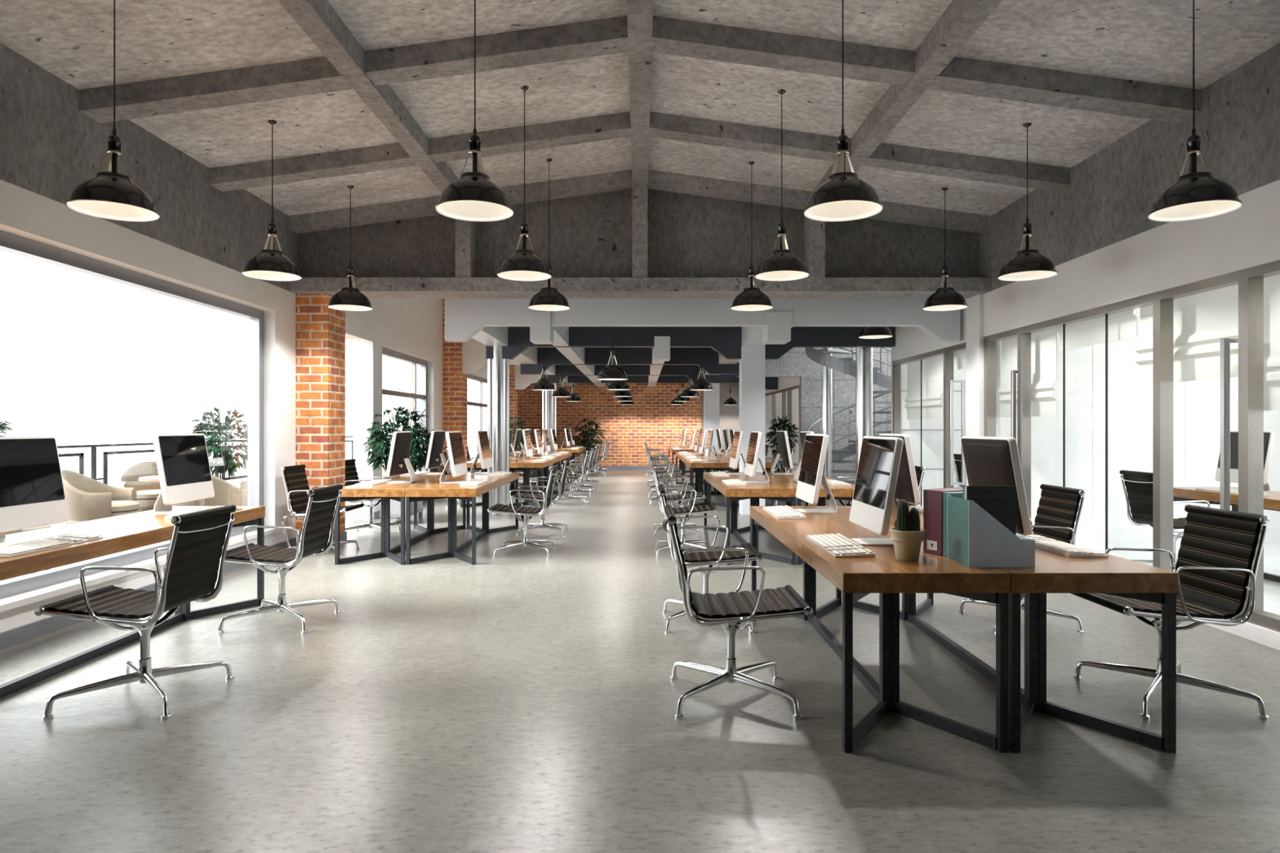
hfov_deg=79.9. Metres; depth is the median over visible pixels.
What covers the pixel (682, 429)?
desktop computer
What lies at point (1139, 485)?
office chair
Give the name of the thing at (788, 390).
frame
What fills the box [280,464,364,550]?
office chair
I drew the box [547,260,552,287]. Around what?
socket
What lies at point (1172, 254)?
wall
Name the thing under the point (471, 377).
window
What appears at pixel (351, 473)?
office chair
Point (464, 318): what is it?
steel beam
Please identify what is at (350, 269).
socket
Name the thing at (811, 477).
desktop computer
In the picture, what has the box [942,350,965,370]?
blind
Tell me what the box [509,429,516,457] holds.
desktop computer
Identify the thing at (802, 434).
desktop computer
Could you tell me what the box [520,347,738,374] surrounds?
steel beam
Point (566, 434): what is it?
desktop computer
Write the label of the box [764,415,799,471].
potted plant
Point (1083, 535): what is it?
trim
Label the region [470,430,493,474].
desktop computer
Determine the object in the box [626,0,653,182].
ridge beam
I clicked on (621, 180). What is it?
beam
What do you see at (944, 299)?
pendant lamp
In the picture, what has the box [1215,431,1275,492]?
desktop computer
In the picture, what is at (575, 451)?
desk
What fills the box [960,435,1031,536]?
desktop computer
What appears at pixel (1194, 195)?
pendant lamp
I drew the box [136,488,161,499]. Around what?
seat cushion
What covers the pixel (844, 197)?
pendant lamp
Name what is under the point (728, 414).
wall
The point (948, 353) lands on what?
frame
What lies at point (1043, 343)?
blind
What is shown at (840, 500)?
office chair
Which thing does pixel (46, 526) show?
seat cushion
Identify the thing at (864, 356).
steel column
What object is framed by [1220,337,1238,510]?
door
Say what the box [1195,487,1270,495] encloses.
keyboard
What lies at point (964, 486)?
booklet
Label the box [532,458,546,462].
keyboard
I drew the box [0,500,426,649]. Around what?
baseboard
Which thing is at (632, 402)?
pendant lamp
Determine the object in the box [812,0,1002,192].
beam
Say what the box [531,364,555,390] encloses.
pendant lamp
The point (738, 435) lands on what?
desktop computer
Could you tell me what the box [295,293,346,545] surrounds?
brick pier
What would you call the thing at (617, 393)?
pendant lamp
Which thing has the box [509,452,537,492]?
desk
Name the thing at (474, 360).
beam
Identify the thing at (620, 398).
pendant lamp
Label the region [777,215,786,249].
socket
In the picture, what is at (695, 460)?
keyboard
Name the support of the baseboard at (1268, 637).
attached to the wall at (1172, 254)
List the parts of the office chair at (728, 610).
rail, backrest, leg, leg, armrest, armrest, rail, seat, leg, leg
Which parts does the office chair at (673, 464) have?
armrest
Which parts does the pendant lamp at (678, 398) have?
lamp shade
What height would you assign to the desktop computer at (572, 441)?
0.556 m
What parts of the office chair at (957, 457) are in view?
rail, backrest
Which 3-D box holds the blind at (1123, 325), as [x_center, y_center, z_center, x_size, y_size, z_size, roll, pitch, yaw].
[4.093,-1.115,6.880,0.075,0.750,1.160,0,0,0]
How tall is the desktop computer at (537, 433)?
0.556 m
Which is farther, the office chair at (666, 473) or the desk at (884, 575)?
the office chair at (666, 473)
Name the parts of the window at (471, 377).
frame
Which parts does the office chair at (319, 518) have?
leg, rail, leg, armrest, seat, armrest, leg, leg, backrest, rail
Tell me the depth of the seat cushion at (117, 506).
8.68 m
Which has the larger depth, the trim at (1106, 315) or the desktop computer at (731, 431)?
the desktop computer at (731, 431)
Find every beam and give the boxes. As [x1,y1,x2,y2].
[79,15,1200,123]
[209,111,1070,191]
[277,0,457,192]
[288,169,991,234]
[288,277,991,298]
[444,298,959,342]
[462,337,520,374]
[471,326,575,386]
[485,326,894,359]
[515,364,541,389]
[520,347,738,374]
[541,364,738,383]
[552,326,604,386]
[568,375,777,389]
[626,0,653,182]
[647,347,664,386]
[692,326,792,383]
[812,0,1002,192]
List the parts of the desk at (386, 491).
leg, rail, foot rail, leg, rail, foot rail, leg, foot rail, leg, foot rail, leg, foot rail, leg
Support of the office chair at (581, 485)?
on the floor
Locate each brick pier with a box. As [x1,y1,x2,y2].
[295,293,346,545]
[442,298,466,471]
[509,364,517,450]
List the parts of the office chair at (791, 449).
backrest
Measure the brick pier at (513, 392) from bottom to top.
4.000 m
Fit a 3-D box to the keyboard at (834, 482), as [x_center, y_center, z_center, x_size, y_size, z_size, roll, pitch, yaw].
[2.085,0.596,8.190,0.186,0.025,0.630,0,0,0]
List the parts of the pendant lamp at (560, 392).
lamp shade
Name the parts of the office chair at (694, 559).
backrest, rail, leg, leg, armrest, armrest, rail, seat, leg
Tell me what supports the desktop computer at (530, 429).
on the desk at (512, 485)
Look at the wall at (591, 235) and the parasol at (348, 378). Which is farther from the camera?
the parasol at (348, 378)
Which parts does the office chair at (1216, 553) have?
leg, armrest, leg, seat, leg, rail, armrest, backrest, leg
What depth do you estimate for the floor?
3.48 m
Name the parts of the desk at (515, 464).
rail, foot rail, leg, foot rail, rail, leg, leg, leg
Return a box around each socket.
[106,124,122,173]
[267,215,277,249]
[346,260,354,287]
[468,124,481,172]
[520,215,528,249]
[542,364,545,378]
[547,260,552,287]
[609,344,614,364]
[699,363,703,373]
[748,260,755,287]
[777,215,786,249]
[836,124,848,172]
[941,260,948,287]
[1022,215,1031,249]
[1186,124,1201,173]
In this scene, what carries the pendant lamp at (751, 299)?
hanging from the ceiling
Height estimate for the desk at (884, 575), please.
0.750 m
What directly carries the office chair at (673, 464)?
on the floor
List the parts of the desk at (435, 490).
leg, rail, foot rail, leg, rail, foot rail, leg, foot rail, leg, foot rail, leg, foot rail, leg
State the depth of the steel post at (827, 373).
15.01 m
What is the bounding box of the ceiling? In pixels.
[0,0,1279,215]
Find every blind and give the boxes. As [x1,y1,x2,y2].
[904,355,943,419]
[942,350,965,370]
[997,327,1057,417]
[1055,309,1137,351]
[1134,284,1238,385]
[1263,274,1279,410]
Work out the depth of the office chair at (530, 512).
8.07 m
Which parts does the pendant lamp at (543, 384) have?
lamp shade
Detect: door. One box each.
[949,380,965,485]
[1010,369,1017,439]
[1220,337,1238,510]
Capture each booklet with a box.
[962,486,964,498]
[964,486,965,499]
[966,485,1016,535]
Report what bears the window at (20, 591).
in the wall at (25, 213)
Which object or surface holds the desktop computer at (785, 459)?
on the desk at (839, 492)
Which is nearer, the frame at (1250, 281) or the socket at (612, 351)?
the frame at (1250, 281)
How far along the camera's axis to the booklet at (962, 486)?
3.38 m
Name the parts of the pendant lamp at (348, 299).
lamp shade, cord, arm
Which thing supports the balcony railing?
on the floor
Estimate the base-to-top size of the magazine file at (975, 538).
0.290 m
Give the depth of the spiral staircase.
14.60 m
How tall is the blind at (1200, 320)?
1.150 m
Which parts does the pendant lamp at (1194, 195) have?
arm, arm, cord, lamp shade, arm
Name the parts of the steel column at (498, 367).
plate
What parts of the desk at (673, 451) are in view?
leg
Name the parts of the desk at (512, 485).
leg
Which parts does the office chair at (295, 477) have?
backrest, armrest, rail, armrest, seat, leg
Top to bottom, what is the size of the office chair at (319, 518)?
0.942 m
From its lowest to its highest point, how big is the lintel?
1.430 m
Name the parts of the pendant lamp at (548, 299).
lamp shade, cord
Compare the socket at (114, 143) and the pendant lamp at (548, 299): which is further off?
the pendant lamp at (548, 299)
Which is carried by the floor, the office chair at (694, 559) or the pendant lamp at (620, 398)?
the office chair at (694, 559)
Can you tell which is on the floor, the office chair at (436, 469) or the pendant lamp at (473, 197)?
the office chair at (436, 469)
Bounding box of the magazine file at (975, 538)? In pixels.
[946,495,1035,567]
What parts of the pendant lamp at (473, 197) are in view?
lamp shade, cord, arm, arm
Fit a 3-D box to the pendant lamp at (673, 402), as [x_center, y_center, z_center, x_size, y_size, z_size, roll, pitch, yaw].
[1.115,-1.650,22.950,0.437,1.980,0.437,0,0,1]
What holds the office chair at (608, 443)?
on the floor
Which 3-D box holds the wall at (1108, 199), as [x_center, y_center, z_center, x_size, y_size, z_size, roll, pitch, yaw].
[4.055,-2.050,3.500,0.290,1.080,11.000,0,0,0]
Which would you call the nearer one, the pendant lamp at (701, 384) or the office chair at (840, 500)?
the office chair at (840, 500)
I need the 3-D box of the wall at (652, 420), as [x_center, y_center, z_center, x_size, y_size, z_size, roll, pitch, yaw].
[-1.140,-0.640,24.180,6.120,4.000,0.240,0,0,0]
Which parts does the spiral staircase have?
handrail, guard rail, guard rail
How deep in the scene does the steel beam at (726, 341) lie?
11.80 m
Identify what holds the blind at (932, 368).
attached to the wall at (909, 341)
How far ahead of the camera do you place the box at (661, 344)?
11.76 m
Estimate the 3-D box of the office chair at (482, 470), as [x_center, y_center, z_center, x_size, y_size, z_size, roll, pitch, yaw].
[-3.391,0.889,14.915,0.703,0.942,0.594,0,0,0]
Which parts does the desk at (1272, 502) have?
rail, leg, foot rail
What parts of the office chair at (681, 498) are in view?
leg, leg, armrest, armrest, rail, seat, leg, leg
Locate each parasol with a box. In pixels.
[345,373,394,399]
[382,373,418,404]
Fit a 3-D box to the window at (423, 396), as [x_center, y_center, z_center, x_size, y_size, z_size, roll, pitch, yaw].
[-4.010,-0.055,13.025,0.240,2.370,2.890,0,0,0]
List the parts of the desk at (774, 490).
leg, foot rail, leg, leg, foot rail, rail, foot rail, leg, rail, foot rail, leg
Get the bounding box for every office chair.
[34,504,236,719]
[217,484,342,634]
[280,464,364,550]
[345,458,400,531]
[424,451,466,505]
[446,448,484,497]
[466,445,484,472]
[487,464,558,558]
[511,458,570,537]
[548,449,590,505]
[557,447,595,497]
[567,445,598,492]
[570,444,601,486]
[582,441,607,476]
[588,440,609,473]
[644,440,667,473]
[644,441,670,476]
[644,444,675,486]
[645,445,679,492]
[645,447,682,497]
[646,449,687,505]
[648,458,706,537]
[650,464,718,558]
[655,484,762,633]
[662,504,813,719]
[764,444,769,461]
[764,445,780,471]
[765,448,793,472]
[769,456,809,505]
[825,476,856,506]
[846,465,925,506]
[953,453,965,487]
[958,484,1086,633]
[1071,504,1270,719]
[1119,470,1209,568]
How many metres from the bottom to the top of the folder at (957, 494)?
0.300 m
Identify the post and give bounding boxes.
[455,218,475,277]
[632,182,647,277]
[804,215,825,277]
[822,347,832,479]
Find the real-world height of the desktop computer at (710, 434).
0.556 m
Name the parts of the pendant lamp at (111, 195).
arm, arm, lamp shade, cord, arm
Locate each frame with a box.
[764,385,799,472]
[892,342,965,502]
[983,259,1279,632]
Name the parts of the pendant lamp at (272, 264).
arm, arm, lamp shade, cord, arm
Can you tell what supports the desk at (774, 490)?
on the floor
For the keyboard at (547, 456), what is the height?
0.025 m
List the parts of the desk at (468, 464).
foot rail, rail, leg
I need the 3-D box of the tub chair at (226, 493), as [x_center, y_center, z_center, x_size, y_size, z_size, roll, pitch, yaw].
[-4.979,0.933,8.812,0.806,0.885,0.825,0,0,-2]
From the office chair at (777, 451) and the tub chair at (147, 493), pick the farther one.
the office chair at (777, 451)
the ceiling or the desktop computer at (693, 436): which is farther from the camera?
the desktop computer at (693, 436)
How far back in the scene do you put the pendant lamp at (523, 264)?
6.14 m
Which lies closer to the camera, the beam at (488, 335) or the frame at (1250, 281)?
the frame at (1250, 281)
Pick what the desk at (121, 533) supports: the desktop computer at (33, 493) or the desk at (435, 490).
the desktop computer at (33, 493)
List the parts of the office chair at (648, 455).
armrest, armrest, rail, seat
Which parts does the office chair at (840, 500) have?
armrest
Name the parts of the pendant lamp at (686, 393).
lamp shade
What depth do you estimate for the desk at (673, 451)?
20.50 m
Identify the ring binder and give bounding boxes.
[923,487,962,555]
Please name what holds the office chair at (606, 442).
on the floor
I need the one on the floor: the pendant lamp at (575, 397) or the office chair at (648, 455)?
the office chair at (648, 455)
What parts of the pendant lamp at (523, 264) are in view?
arm, lamp shade, cord, arm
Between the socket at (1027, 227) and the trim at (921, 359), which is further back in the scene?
the trim at (921, 359)
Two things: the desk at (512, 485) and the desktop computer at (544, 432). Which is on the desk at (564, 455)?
the desktop computer at (544, 432)
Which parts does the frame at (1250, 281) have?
post, post, post, post, rail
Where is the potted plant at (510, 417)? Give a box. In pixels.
[509,414,531,472]
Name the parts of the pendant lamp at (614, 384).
lamp shade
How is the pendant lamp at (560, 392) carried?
hanging from the ceiling
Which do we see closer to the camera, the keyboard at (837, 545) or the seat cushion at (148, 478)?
the keyboard at (837, 545)
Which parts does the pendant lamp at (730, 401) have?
lamp shade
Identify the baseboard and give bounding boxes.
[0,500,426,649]
[557,466,689,469]
[1204,622,1279,650]
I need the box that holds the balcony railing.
[57,435,387,484]
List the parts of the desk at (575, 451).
leg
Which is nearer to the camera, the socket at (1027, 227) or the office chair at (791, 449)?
the socket at (1027, 227)
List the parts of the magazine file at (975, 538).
panel, spine panel, panel, panel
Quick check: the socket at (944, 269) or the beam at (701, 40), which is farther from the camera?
the socket at (944, 269)
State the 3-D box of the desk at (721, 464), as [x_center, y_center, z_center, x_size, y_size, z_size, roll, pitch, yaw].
[1.194,0.985,14.120,0.696,0.750,2.676,0,0,0]
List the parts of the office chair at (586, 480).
rail, leg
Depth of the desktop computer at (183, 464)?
5.42 m
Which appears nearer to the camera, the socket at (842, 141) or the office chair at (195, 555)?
the office chair at (195, 555)
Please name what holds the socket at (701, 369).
attached to the pendant lamp at (701, 384)
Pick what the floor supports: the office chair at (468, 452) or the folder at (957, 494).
the office chair at (468, 452)
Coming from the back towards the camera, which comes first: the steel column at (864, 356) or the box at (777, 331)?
the steel column at (864, 356)
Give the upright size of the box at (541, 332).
0.350 m
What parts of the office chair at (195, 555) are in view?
leg, rail, armrest, seat, leg, leg, armrest, leg, backrest, rail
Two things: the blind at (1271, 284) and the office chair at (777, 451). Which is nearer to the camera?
the blind at (1271, 284)
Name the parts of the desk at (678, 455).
leg, foot rail, leg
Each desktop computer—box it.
[0,435,69,546]
[152,433,214,513]
[386,431,417,483]
[425,430,450,474]
[439,431,467,483]
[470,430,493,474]
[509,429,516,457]
[511,429,525,455]
[517,429,533,461]
[522,428,534,453]
[529,429,543,457]
[537,428,550,455]
[546,428,557,453]
[560,428,570,448]
[566,428,575,447]
[678,428,687,447]
[680,428,689,448]
[688,428,697,453]
[693,429,705,455]
[697,429,711,457]
[703,429,718,461]
[712,428,724,453]
[719,428,731,455]
[724,429,734,457]
[727,430,746,474]
[742,431,768,483]
[770,430,794,474]
[793,431,813,482]
[794,433,837,513]
[848,435,903,546]
[878,433,920,511]
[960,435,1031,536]
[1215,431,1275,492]
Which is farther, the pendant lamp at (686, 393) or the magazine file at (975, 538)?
the pendant lamp at (686, 393)
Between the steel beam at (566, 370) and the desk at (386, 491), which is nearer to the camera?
the desk at (386, 491)
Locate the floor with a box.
[0,462,1279,852]
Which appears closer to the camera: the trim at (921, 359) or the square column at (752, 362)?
the trim at (921, 359)
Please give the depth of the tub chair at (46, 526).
6.64 m
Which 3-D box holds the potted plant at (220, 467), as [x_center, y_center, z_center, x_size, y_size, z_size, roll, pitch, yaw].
[-5.686,0.550,10.396,1.030,1.620,0.995,0,0,0]
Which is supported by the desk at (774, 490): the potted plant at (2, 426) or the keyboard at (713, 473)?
the keyboard at (713, 473)
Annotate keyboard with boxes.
[0,533,103,557]
[164,505,243,519]
[354,479,392,485]
[400,471,428,475]
[459,479,489,485]
[488,471,511,475]
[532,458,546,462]
[542,455,555,457]
[690,458,703,462]
[709,471,728,475]
[721,479,746,485]
[762,505,806,519]
[805,533,875,557]
[826,479,851,485]
[908,505,923,512]
[1016,533,1108,557]
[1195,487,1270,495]
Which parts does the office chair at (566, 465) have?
leg, leg, seat, rail, armrest, armrest, leg, leg, backrest, rail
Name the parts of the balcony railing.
panel frame, post, panel frame, handrail, panel frame, panel frame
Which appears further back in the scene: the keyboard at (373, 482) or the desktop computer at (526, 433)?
the desktop computer at (526, 433)
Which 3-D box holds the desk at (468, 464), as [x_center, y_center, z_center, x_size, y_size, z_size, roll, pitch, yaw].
[-2.659,0.985,14.120,0.696,0.750,2.676,0,0,0]
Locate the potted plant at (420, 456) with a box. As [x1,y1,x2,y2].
[360,404,435,523]
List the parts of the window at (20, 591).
sill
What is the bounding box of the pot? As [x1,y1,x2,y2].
[889,527,924,561]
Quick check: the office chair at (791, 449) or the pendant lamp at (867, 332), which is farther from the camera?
the office chair at (791, 449)
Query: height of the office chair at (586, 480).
0.942 m
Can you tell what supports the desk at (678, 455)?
on the floor
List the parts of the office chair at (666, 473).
armrest, rail, seat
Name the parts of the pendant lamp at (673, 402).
lamp shade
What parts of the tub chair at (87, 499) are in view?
seat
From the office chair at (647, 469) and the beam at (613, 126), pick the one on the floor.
the office chair at (647, 469)
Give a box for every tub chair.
[4,524,50,573]
[61,470,142,524]
[117,461,161,511]
[172,475,248,506]
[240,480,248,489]
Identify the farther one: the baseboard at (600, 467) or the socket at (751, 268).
the baseboard at (600, 467)
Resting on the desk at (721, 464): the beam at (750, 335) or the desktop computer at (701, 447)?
the desktop computer at (701, 447)
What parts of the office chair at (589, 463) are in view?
seat, leg, rail, armrest, leg, leg, backrest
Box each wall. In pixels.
[0,42,487,632]
[300,188,979,277]
[517,382,701,466]
[701,382,799,469]
[764,377,799,393]
[800,347,891,480]
[891,307,1279,528]
[892,298,965,361]
[965,179,1279,486]
[979,42,1279,290]
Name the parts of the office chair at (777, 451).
backrest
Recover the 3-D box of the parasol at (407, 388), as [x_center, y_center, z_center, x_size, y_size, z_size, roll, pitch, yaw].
[-7.603,-0.188,24.914,2.578,3.116,2.310,0,0,-40]
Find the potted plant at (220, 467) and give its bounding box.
[189,406,248,481]
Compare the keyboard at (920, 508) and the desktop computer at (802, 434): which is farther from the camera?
the desktop computer at (802, 434)
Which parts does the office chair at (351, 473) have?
backrest, leg, armrest, rail, armrest, leg, leg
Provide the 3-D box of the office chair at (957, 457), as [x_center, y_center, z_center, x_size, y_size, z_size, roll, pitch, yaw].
[5.024,0.877,11.201,0.703,0.942,0.594,0,0,-11]
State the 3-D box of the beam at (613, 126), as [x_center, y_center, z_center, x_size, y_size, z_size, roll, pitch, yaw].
[0.000,-2.546,7.040,7.824,0.698,0.210,0,0,0]
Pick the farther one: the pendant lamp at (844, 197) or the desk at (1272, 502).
the desk at (1272, 502)
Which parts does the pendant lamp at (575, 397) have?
lamp shade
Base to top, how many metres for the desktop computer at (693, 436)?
0.556 m
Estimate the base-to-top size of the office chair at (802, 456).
0.942 m
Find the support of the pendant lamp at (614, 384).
hanging from the ceiling
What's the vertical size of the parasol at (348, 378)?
3.116 m
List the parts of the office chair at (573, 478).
leg, seat, armrest, rail, leg, leg, backrest, rail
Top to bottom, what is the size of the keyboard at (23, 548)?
0.025 m
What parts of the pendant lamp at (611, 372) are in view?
lamp shade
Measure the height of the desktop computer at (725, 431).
0.556 m
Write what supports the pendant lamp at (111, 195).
hanging from the ceiling
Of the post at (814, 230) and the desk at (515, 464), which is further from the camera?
the desk at (515, 464)
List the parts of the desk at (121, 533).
foot rail, leg, foot rail, rail, leg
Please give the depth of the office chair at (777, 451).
15.97 m
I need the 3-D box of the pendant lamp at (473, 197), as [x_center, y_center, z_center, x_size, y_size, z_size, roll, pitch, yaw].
[-0.936,-1.985,4.330,0.437,1.531,0.437,0,0,-2]
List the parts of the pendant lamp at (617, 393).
lamp shade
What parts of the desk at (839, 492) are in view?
foot rail, leg, leg, leg, rail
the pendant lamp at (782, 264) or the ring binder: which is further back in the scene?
the pendant lamp at (782, 264)
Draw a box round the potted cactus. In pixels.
[889,499,924,561]
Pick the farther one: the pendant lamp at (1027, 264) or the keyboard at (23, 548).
the pendant lamp at (1027, 264)
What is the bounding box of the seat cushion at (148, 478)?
[138,475,159,482]
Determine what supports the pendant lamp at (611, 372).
hanging from the ceiling
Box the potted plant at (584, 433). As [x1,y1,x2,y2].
[573,417,605,471]
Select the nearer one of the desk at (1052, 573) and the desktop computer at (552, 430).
the desk at (1052, 573)
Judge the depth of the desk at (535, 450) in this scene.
20.46 m
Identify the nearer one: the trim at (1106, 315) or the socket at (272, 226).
the socket at (272, 226)
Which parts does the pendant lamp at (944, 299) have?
arm, cord, lamp shade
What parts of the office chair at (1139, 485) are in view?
rail, backrest, leg, seat, rail, armrest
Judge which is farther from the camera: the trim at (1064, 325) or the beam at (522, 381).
the beam at (522, 381)
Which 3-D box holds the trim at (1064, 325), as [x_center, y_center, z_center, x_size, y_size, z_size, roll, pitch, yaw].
[3.960,0.115,7.130,0.014,2.150,0.012,0,0,0]
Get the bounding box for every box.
[529,311,553,344]
[653,336,670,361]
[762,311,791,344]
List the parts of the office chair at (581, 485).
rail, armrest, leg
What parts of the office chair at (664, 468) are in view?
armrest, seat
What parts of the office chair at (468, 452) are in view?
backrest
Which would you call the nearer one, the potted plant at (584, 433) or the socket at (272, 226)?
the socket at (272, 226)
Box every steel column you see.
[487,346,509,515]
[542,382,555,475]
[855,347,872,479]
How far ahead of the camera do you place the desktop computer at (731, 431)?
15.02 m
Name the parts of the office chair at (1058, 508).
leg, leg, armrest, backrest, rail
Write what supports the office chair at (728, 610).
on the floor
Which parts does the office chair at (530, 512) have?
leg, leg, seat, rail, armrest, armrest, leg, leg, backrest, rail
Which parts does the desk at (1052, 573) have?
foot rail, leg, foot rail, leg, foot rail, leg, rail, foot rail, leg, foot rail, rail, leg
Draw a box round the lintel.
[737,347,801,377]
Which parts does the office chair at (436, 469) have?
backrest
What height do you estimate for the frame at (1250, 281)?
2.380 m
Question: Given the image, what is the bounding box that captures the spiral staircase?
[805,347,891,483]
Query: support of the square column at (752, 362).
on the floor
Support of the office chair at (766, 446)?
on the floor
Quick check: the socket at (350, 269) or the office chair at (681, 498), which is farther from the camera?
the office chair at (681, 498)
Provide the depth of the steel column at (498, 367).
11.81 m
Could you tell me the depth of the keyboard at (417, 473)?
9.61 m
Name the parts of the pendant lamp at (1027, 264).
arm, cord, lamp shade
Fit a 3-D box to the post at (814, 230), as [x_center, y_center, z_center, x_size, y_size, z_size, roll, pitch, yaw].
[1.980,-2.061,8.662,0.170,0.813,0.295,0,0,0]
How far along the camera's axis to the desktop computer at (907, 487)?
5.24 m
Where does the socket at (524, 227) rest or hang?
attached to the pendant lamp at (523, 264)
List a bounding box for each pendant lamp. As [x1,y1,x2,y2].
[66,0,159,221]
[242,120,302,280]
[327,185,373,311]
[435,0,514,221]
[497,85,551,280]
[527,158,570,311]
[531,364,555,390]
[551,364,571,396]
[564,375,582,401]
[596,326,627,380]
[606,347,630,390]
[612,364,632,396]
[617,396,633,401]
[619,400,634,404]
[670,382,684,404]
[674,383,690,401]
[680,364,700,396]
[689,347,713,390]
[723,389,737,404]
[730,160,773,311]
[754,88,809,280]
[803,0,883,221]
[858,326,893,338]
[922,186,968,311]
[997,122,1057,280]
[1147,0,1242,221]
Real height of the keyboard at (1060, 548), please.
0.025 m
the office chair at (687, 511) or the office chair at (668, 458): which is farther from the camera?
the office chair at (668, 458)
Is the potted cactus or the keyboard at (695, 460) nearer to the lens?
the potted cactus
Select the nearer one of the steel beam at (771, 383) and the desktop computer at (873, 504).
the desktop computer at (873, 504)
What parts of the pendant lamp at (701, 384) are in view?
lamp shade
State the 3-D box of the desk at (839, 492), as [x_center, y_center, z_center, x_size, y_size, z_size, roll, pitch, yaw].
[1.893,0.985,8.840,0.696,0.750,2.676,0,0,0]
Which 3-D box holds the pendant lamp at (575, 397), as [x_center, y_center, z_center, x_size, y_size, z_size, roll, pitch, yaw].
[-1.740,-1.650,20.000,0.437,1.980,0.437,0,0,5]
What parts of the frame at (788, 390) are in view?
post, post, post, post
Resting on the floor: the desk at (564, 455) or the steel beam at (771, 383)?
the desk at (564, 455)
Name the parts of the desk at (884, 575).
leg, foot rail, leg, foot rail, leg, foot rail, leg, rail, foot rail, leg, foot rail, rail, leg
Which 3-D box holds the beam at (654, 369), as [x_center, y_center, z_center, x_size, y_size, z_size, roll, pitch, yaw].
[0.355,-1.492,17.940,0.230,0.497,12.240,0,0,0]
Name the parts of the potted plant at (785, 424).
pot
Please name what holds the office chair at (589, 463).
on the floor
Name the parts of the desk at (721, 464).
leg, leg, rail, leg, foot rail, leg, foot rail, rail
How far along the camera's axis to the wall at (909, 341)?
10.95 m
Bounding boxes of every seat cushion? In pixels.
[22,524,50,532]
[111,500,139,513]
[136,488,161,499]
[138,475,159,482]
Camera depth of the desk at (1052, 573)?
3.24 m
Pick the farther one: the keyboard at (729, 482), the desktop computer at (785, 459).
the desktop computer at (785, 459)
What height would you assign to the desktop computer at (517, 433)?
0.556 m
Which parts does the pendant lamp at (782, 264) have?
arm, cord, lamp shade, arm, arm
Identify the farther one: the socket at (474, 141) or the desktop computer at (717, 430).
the desktop computer at (717, 430)
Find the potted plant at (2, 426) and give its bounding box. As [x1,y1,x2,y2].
[0,421,17,436]
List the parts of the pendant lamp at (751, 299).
cord, lamp shade, arm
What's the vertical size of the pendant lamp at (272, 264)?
1.255 m
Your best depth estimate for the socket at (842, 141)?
4.30 m
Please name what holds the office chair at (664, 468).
on the floor
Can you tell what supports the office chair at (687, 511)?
on the floor
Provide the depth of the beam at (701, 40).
5.32 m
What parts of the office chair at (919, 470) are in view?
backrest, rail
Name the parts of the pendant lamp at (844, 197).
arm, arm, cord, lamp shade, arm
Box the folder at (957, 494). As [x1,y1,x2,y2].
[942,491,962,556]
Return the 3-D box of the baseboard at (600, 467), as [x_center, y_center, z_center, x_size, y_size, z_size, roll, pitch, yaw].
[-0.990,1.301,24.045,5.820,0.118,0.030,0,0,0]
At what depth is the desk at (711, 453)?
16.78 m
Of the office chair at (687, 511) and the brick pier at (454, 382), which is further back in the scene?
the brick pier at (454, 382)
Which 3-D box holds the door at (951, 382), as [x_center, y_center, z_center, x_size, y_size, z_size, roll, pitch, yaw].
[4.000,0.115,9.460,0.190,2.150,0.792,0,0,0]
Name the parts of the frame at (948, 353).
post, post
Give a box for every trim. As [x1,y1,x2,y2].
[900,429,961,469]
[920,359,921,506]
[1062,324,1065,487]
[1075,344,1279,542]
[1105,314,1107,551]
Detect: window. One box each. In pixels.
[0,229,276,612]
[382,346,427,471]
[467,374,487,431]
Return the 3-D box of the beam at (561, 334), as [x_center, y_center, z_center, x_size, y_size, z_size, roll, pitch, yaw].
[-1.215,-1.492,16.690,0.230,0.497,14.740,0,0,0]
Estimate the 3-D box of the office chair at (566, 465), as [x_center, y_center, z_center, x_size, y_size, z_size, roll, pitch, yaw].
[-1.229,0.889,9.635,0.703,0.942,0.594,0,0,0]
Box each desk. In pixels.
[0,506,265,697]
[334,472,466,564]
[404,472,519,564]
[461,456,525,507]
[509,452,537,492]
[509,456,559,507]
[529,446,562,477]
[530,452,572,493]
[555,446,586,475]
[668,446,695,477]
[675,452,714,493]
[681,456,731,507]
[703,472,796,564]
[705,452,732,491]
[716,456,773,506]
[750,506,1009,753]
[757,472,854,564]
[841,506,1177,753]
[1173,487,1279,582]
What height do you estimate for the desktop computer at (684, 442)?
0.556 m
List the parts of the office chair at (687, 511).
backrest, leg, leg, armrest, armrest, rail, seat, leg, leg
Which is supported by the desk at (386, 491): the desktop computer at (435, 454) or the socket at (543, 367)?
the desktop computer at (435, 454)
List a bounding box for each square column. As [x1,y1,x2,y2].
[703,382,719,472]
[738,345,764,515]
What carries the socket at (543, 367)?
attached to the pendant lamp at (543, 384)
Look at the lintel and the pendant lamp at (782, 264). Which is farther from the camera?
the lintel
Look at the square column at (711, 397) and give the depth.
18.43 m
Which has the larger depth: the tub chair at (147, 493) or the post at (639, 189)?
the tub chair at (147, 493)
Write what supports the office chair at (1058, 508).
on the floor
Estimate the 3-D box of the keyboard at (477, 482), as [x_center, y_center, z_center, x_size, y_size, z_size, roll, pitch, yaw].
[-1.768,0.596,8.190,0.186,0.025,0.630,0,0,0]
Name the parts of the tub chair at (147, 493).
seat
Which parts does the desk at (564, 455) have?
leg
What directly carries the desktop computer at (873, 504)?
on the desk at (884, 575)

